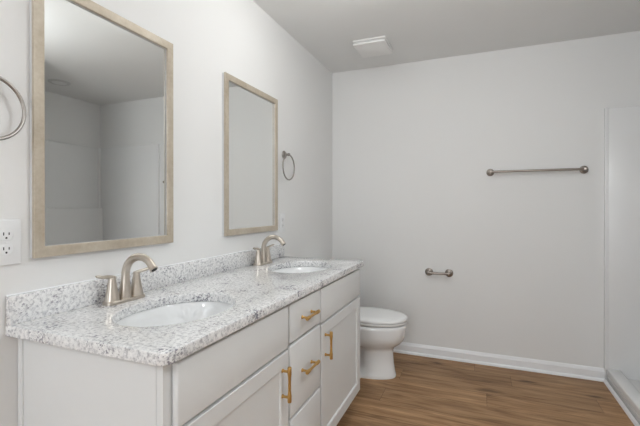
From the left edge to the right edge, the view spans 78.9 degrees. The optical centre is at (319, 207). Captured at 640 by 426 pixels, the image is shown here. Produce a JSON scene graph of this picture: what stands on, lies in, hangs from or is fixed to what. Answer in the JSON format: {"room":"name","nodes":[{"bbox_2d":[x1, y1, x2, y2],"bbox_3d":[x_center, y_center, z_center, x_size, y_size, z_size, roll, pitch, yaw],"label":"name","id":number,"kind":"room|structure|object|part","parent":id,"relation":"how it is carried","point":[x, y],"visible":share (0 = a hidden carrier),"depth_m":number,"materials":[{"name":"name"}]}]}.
{"room":"bathroom","nodes":[
{"label":"bathroom","id":0,"kind":"room"},
{"bbox_2d":[0,0,331,425],"bbox_3d":[-1.059,0.008,0.814,0.120,2.440,6.146,0,0,22],"label":"wall","id":1,"kind":"structure","parent":0,"point":[209,39],"depth_m":1.85,"materials":[{"name":"paint"}]},
{"bbox_2d":[0,219,20,265],"bbox_3d":[-0.878,0.097,1.087,0.008,0.128,0.080,0,0,22],"label":"electrical outlet","id":2,"kind":"object","parent":1,"relation":"attached to","point":[10,230],"visible":1,"depth_m":1.09,"materials":[{"name":"white plastic"}]},
{"bbox_2d":[0,230,13,240],"bbox_3d":[-0.876,0.076,1.086,0.003,0.029,0.037,0,0,22],"label":"receptacle","id":3,"kind":"object","parent":2,"relation":"attached to","point":[5,235],"depth_m":1.09,"materials":[{"name":"white plastic"}]},
{"bbox_2d":[0,244,13,255],"bbox_3d":[-0.876,0.117,1.086,0.003,0.029,0.037,0,0,22],"label":"receptacle","id":4,"kind":"object","parent":2,"relation":"attached to","point":[5,249],"depth_m":1.09,"materials":[{"name":"white plastic"}]},
{"bbox_2d":[0,76,25,140],"bbox_3d":[-0.881,-0.279,1.026,0.048,0.204,0.180,0,0,22],"label":"towel ring","id":5,"kind":"object","parent":1,"relation":"attached to","point":[23,119],"visible":1,"depth_m":1.08,"materials":[{"name":"silver metal"}]},
{"bbox_2d":[29,0,172,258],"bbox_3d":[-0.741,-0.275,1.404,0.021,0.846,0.562,0,0,22],"label":"mirror","id":6,"kind":"object","parent":1,"relation":"attached to","point":[101,82],"visible":1,"depth_m":1.33,"materials":[{"name":"beige wood"}]},
{"bbox_2d":[6,244,283,325],"bbox_3d":[-0.560,0.285,1.849,0.020,0.082,1.649,0,0,22],"label":"backsplash","id":7,"kind":"structure","parent":1,"relation":"attached to","point":[24,307],"depth_m":1.33,"materials":[{"name":"stone"}]},
{"bbox_2d":[222,72,277,235],"bbox_3d":[-0.389,-0.278,2.267,0.021,0.846,0.564,0,0,22],"label":"mirror","id":8,"kind":"object","parent":1,"relation":"attached to","point":[249,114],"visible":1,"depth_m":2.22,"materials":[{"name":"beige wood"}]},
{"bbox_2d":[279,213,284,232],"bbox_3d":[-0.254,0.099,2.616,0.008,0.128,0.080,0,0,22],"label":"electrical outlet","id":9,"kind":"object","parent":1,"relation":"attached to","point":[281,215],"visible":1,"depth_m":2.60,"materials":[{"name":"white plastic"}]},
{"bbox_2d":[282,151,294,180],"bbox_3d":[-0.224,-0.288,2.636,0.048,0.204,0.180,0,0,22],"label":"towel ring","id":10,"kind":"object","parent":1,"relation":"attached to","point":[284,154],"visible":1,"depth_m":2.62,"materials":[{"name":"silver metal"}]},
{"bbox_2d":[253,0,639,72],"bbox_3d":[0.373,-1.260,0.226,3.213,0.100,6.146,0,0,22],"label":"ceiling","id":11,"kind":"structure","parent":0,"point":[415,30],"depth_m":2.58,"materials":[{"name":"paint"}]},
{"bbox_2d":[353,36,392,57],"bbox_3d":[0.399,-1.200,2.912,0.241,0.036,0.270,0,0,22],"label":"exhaust fan","id":12,"kind":"object","parent":11,"relation":"attached to","point":[375,46],"visible":1,"depth_m":2.87,"materials":[{"name":"plastic"}]},
{"bbox_2d":[336,352,633,425],"bbox_3d":[0.373,1.280,0.233,3.213,0.100,6.146,0,0,22],"label":"floor","id":13,"kind":"structure","parent":0,"point":[424,391],"depth_m":2.50,"materials":[{"name":"brown wood"}]},
{"bbox_2d":[18,306,291,425],"bbox_3d":[-0.476,0.794,1.299,0.593,0.866,0.632,0,0,22],"label":"base cabinet","id":14,"kind":"object","parent":13,"relation":"on","point":[242,378],"visible":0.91,"depth_m":1.06,"materials":[{"name":"paint"}]},
{"bbox_3d":[-0.859,0.795,1.118,0.020,0.865,0.006,0,0,22],"label":"scribe moulding","id":15,"kind":"part","parent":14,"relation":"part of","materials":[{"name":"paint"}]},
{"bbox_3d":[-0.621,0.795,1.023,0.496,0.866,0.002,0,0,22],"label":"panel","id":16,"kind":"part","parent":14,"relation":"part of","materials":[{"name":"paint"}]},
{"bbox_3d":[-0.263,0.739,1.215,0.020,0.756,0.626,0,0,22],"label":"frame","id":17,"kind":"part","parent":14,"relation":"part of","materials":[{"name":"paint"}]},
{"bbox_3d":[-0.241,0.830,1.217,0.020,0.571,0.592,0,0,22],"label":"door","id":18,"kind":"part","parent":14,"relation":"part of","materials":[{"name":"paint"}]},
{"bbox_3d":[-0.112,0.649,1.427,0.016,0.130,0.016,0,0,22],"label":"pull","id":19,"kind":"part","parent":14,"relation":"part of","materials":[{"name":"gold metal"}]},
{"bbox_2d":[285,289,319,425],"bbox_3d":[-0.296,0.793,1.740,0.593,0.866,0.322,0,0,22],"label":"drawers","id":20,"kind":"object","parent":13,"relation":"on","point":[303,348],"visible":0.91,"depth_m":1.63,"materials":[{"name":"paint"}]},
{"bbox_3d":[-0.065,0.675,1.646,0.020,0.280,0.308,0,0,22],"label":"drawer","id":21,"kind":"part","parent":20,"relation":"part of","materials":[{"name":"paint"}]},
{"bbox_3d":[-0.065,0.449,1.646,0.020,0.152,0.308,0,0,22],"label":"drawer","id":22,"kind":"part","parent":20,"relation":"part of","materials":[{"name":"paint"}]},
{"bbox_3d":[-0.065,0.970,1.647,0.020,0.289,0.308,0,0,22],"label":"drawer","id":23,"kind":"part","parent":20,"relation":"part of","materials":[{"name":"paint"}]},
{"bbox_3d":[-0.029,0.666,1.631,0.016,0.016,0.130,0,0,22],"label":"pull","id":24,"kind":"part","parent":20,"relation":"part of","materials":[{"name":"gold metal"}]},
{"bbox_3d":[-0.029,0.448,1.630,0.016,0.016,0.130,0,0,22],"label":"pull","id":25,"kind":"part","parent":20,"relation":"part of","materials":[{"name":"gold metal"}]},
{"bbox_2d":[317,269,359,425],"bbox_3d":[-0.113,0.791,2.189,0.593,0.866,0.646,0,0,22],"label":"base cabinet","id":26,"kind":"object","parent":13,"relation":"on","point":[339,323],"visible":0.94,"depth_m":2.06,"materials":[{"name":"paint"}]},
{"bbox_2d":[5,244,363,365],"bbox_3d":[-0.304,0.300,1.744,0.575,0.115,1.649,0,0,22],"label":"countertop","id":27,"kind":"structure","parent":26,"relation":"on","point":[73,316],"depth_m":1.25,"materials":[{"name":"stone"}]},
{"bbox_2d":[95,253,157,305],"bbox_3d":[-0.666,0.241,1.379,0.189,0.171,0.187,0,0,-16],"label":"faucet","id":28,"kind":"object","parent":27,"relation":"on","point":[127,292],"visible":1,"depth_m":1.35,"materials":[{"name":"silver metal"}]},
{"bbox_3d":[-0.719,0.233,1.303,0.021,0.024,0.078,0,0,19],"label":"lever","id":29,"kind":"part","parent":28,"relation":"part of","materials":[{"name":"silver metal"}]},
{"bbox_3d":[-0.710,0.273,1.329,0.049,0.086,0.049,0,0,22],"label":"handle","id":30,"kind":"part","parent":28,"relation":"part of","materials":[{"name":"silver metal"}]},
{"bbox_3d":[-0.691,0.321,1.376,0.058,0.012,0.162,0,0,22],"label":"plate","id":31,"kind":"part","parent":28,"relation":"part of","materials":[{"name":"silver metal"}]},
{"bbox_3d":[-0.671,0.273,1.423,0.049,0.086,0.049,0,0,22],"label":"handle","id":32,"kind":"part","parent":28,"relation":"part of","materials":[{"name":"silver metal"}]},
{"bbox_3d":[-0.633,0.237,1.352,0.170,0.161,0.046,0,0,22],"label":"spout","id":33,"kind":"part","parent":28,"relation":"part of","materials":[{"name":"silver metal"}]},
{"bbox_3d":[-0.659,0.232,1.448,0.021,0.024,0.078,0,0,26],"label":"lever","id":34,"kind":"part","parent":28,"relation":"part of","materials":[{"name":"silver metal"}]},
{"bbox_2d":[116,301,232,326],"bbox_3d":[-0.465,0.443,1.284,0.384,0.166,0.483,0,0,22],"label":"sink","id":35,"kind":"object","parent":27,"relation":"in","point":[178,313],"visible":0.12,"depth_m":1.45,"materials":[{"name":"ceramic"}]},
{"bbox_2d":[253,235,285,265],"bbox_3d":[-0.306,0.239,2.261,0.189,0.171,0.187,0,0,-16],"label":"faucet","id":36,"kind":"object","parent":27,"relation":"on","point":[263,257],"visible":1,"depth_m":2.23,"materials":[{"name":"silver metal"}]},
{"bbox_3d":[-0.350,0.271,2.211,0.049,0.086,0.049,0,0,22],"label":"handle","id":37,"kind":"part","parent":36,"relation":"part of","materials":[{"name":"silver metal"}]},
{"bbox_3d":[-0.330,0.318,2.258,0.058,0.012,0.162,0,0,22],"label":"plate","id":38,"kind":"part","parent":36,"relation":"part of","materials":[{"name":"silver metal"}]},
{"bbox_3d":[-0.311,0.270,2.305,0.049,0.086,0.049,0,0,22],"label":"handle","id":39,"kind":"part","parent":36,"relation":"part of","materials":[{"name":"silver metal"}]},
{"bbox_3d":[-0.273,0.234,2.235,0.170,0.161,0.046,0,0,22],"label":"spout","id":40,"kind":"part","parent":36,"relation":"part of","materials":[{"name":"silver metal"}]},
{"bbox_2d":[273,266,327,272],"bbox_3d":[-0.108,0.440,2.157,0.384,0.166,0.483,0,0,22],"label":"sink","id":41,"kind":"object","parent":27,"relation":"in","point":[305,269],"visible":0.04,"depth_m":2.35,"materials":[{"name":"ceramic"}]},
{"bbox_3d":[0.053,0.646,1.829,0.016,0.130,0.016,0,0,22],"label":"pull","id":42,"kind":"part","parent":26,"relation":"part of","materials":[{"name":"gold metal"}]},
{"bbox_2d":[360,306,407,379],"bbox_3d":[0.279,0.838,2.929,0.748,0.768,0.430,0,0,22],"label":"toilet","id":43,"kind":"object","parent":13,"relation":"on","point":[381,330],"visible":0.41,"depth_m":2.77,"materials":[{"name":"ceramic"}]},
{"bbox_3d":[0.385,0.817,2.886,0.513,0.018,0.364,0,0,22],"label":"seat","id":44,"kind":"part","parent":43,"relation":"part of","materials":[{"name":"plastic"}]},
{"bbox_3d":[0.384,0.790,2.886,0.521,0.028,0.368,0,0,22],"label":"lid","id":45,"kind":"part","parent":43,"relation":"part of","materials":[{"name":"plastic"}]},
{"bbox_2d":[604,106,639,424],"bbox_3d":[2.187,0.263,1.966,0.926,1.925,1.320,0,0,22],"label":"shower stall","id":46,"kind":"object","parent":13,"relation":"on","point":[621,124],"visible":0.99,"depth_m":2.69,"materials":[{"name":"plastic"}]},
{"bbox_2d":[603,379,639,425],"bbox_3d":[1.756,1.216,2.133,0.018,0.018,1.301,0,0,22],"label":"trim","id":47,"kind":"structure","parent":46,"relation":"attached to","point":[631,417],"depth_m":2.40,"materials":[{"name":"paint"}]},
{"bbox_2d":[332,31,639,379],"bbox_3d":[1.567,0.002,2.996,3.093,2.440,0.120,0,0,22],"label":"wall","id":48,"kind":"structure","parent":0,"point":[414,144],"depth_m":3.04,"materials":[{"name":"paint"}]},
{"bbox_2d":[425,268,452,276],"bbox_3d":[0.958,0.526,3.143,0.221,0.064,0.072,0,0,22],"label":"toilet paper holder","id":49,"kind":"object","parent":48,"relation":"attached to","point":[428,271],"visible":1,"depth_m":3.13,"materials":[{"name":"silver metal"}]},
{"bbox_2d":[393,342,604,381],"bbox_3d":[1.057,1.178,3.130,2.050,0.088,0.024,0,0,22],"label":"baseboard","id":50,"kind":"structure","parent":48,"relation":"attached to","point":[518,363],"depth_m":2.98,"materials":[{"name":"paint"}]},
{"bbox_2d":[486,166,588,175],"bbox_3d":[1.596,-0.276,2.877,0.673,0.057,0.076,0,0,22],"label":"towel bar","id":51,"kind":"object","parent":48,"relation":"attached to","point":[583,169],"visible":1,"depth_m":2.84,"materials":[{"name":"silver metal"}]}
]}

